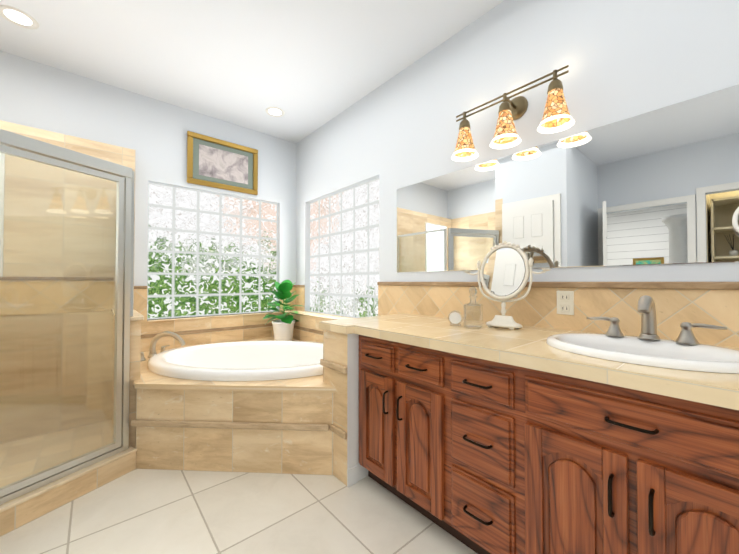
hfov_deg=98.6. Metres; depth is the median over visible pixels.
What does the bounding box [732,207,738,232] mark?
hanger
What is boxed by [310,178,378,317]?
window
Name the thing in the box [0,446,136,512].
trim
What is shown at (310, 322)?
ledge
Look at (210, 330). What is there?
trim
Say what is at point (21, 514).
shower curb
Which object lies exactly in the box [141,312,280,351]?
backsplash
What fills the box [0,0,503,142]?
ceiling
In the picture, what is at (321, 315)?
trim
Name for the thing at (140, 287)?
trim
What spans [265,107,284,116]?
recessed light
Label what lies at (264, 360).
bathtub
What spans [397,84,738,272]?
wall mirror
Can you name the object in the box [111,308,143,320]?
trim
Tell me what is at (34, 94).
wall
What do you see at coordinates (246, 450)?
skirt
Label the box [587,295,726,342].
faucet
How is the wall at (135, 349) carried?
on the floor
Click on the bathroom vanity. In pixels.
(486, 439)
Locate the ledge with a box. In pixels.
[281,312,329,342]
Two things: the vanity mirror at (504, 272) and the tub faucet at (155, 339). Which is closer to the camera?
the vanity mirror at (504, 272)
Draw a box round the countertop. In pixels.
[319,313,738,402]
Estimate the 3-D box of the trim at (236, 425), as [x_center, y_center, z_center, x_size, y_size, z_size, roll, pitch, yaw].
[-0.808,0.851,1.823,1.165,0.038,0.020,0,-1,3]
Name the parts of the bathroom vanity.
drawer handle, door panel, drawer, door handle, door handle, drawer handle, door panel, drawer, drawer handle, drawer handle, drawer handle, drawer, drawer, drawer, door panel, door handle, drawer handle, drawer, door handle, door panel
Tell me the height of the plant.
0.616 m
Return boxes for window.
[0,153,4,276]
[147,182,276,318]
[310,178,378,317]
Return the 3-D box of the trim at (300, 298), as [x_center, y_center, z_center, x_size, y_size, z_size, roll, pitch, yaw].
[-0.785,0.249,3.573,0.011,0.270,0.209,1,-1,-41]
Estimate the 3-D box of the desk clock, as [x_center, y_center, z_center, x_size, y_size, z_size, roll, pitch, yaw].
[0.457,0.219,1.687,0.076,0.080,0.030,0,-1,24]
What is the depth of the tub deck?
1.85 m
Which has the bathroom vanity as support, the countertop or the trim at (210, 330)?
the countertop
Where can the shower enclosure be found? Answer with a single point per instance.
(12, 144)
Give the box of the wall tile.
[0,120,134,443]
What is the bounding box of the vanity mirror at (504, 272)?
[464,241,550,329]
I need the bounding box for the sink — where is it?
[523,329,738,378]
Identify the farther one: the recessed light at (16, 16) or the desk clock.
the recessed light at (16, 16)
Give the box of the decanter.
[464,286,482,328]
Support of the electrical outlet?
attached to the wall at (624, 59)
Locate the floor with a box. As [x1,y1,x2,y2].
[0,420,476,553]
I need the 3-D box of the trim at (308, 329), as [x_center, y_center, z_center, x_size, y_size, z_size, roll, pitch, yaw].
[-0.425,0.508,2.881,0.008,0.030,1.698,1,-1,-41]
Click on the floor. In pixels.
(145, 511)
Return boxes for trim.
[0,277,113,280]
[0,280,113,315]
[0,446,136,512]
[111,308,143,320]
[131,420,328,430]
[134,285,304,288]
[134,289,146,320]
[141,323,272,337]
[279,287,294,310]
[280,310,353,319]
[294,325,322,334]
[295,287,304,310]
[377,282,738,289]
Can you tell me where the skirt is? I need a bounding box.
[136,389,333,474]
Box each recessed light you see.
[0,5,38,28]
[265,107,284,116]
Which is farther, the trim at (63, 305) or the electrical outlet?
the trim at (63, 305)
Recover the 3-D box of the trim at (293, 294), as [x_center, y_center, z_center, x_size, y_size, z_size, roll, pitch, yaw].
[-0.925,0.249,3.583,0.188,0.270,0.011,1,-1,-41]
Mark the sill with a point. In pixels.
(195, 317)
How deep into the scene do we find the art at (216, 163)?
3.14 m
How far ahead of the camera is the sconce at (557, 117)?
1.63 m
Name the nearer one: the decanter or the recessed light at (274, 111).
the decanter
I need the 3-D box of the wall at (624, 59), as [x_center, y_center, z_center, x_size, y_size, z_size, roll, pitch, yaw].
[0.959,-0.229,1.725,0.200,2.700,5.300,1,-1,-41]
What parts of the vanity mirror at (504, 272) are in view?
glass, frame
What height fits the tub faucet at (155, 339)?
0.204 m
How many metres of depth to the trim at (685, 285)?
1.40 m
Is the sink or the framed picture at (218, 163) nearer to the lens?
the sink
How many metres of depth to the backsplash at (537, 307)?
1.47 m
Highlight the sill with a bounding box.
[147,312,279,321]
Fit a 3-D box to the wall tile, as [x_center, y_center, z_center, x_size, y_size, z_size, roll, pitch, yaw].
[-2.503,0.037,2.165,1.440,2.180,0.100,1,-1,-41]
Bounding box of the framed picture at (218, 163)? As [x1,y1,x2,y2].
[187,131,257,194]
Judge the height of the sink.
0.183 m
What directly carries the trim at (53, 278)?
attached to the wall at (34, 94)
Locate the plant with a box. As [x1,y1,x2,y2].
[263,280,304,340]
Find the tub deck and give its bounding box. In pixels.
[133,336,335,392]
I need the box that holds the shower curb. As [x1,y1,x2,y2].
[0,452,135,536]
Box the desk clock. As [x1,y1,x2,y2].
[448,311,462,325]
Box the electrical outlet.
[557,291,573,314]
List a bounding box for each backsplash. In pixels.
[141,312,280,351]
[378,285,738,347]
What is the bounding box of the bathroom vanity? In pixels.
[351,331,738,553]
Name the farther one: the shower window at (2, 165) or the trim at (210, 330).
the trim at (210, 330)
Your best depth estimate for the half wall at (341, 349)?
1.74 m
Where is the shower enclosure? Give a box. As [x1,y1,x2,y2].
[0,129,134,504]
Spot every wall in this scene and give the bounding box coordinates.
[0,51,295,319]
[112,316,140,447]
[296,0,738,310]
[320,330,367,486]
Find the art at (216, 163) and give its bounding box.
[199,144,247,183]
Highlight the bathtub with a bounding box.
[148,340,322,380]
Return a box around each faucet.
[141,331,184,360]
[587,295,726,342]
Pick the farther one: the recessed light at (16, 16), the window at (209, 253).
the window at (209, 253)
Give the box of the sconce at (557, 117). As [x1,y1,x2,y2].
[451,65,574,161]

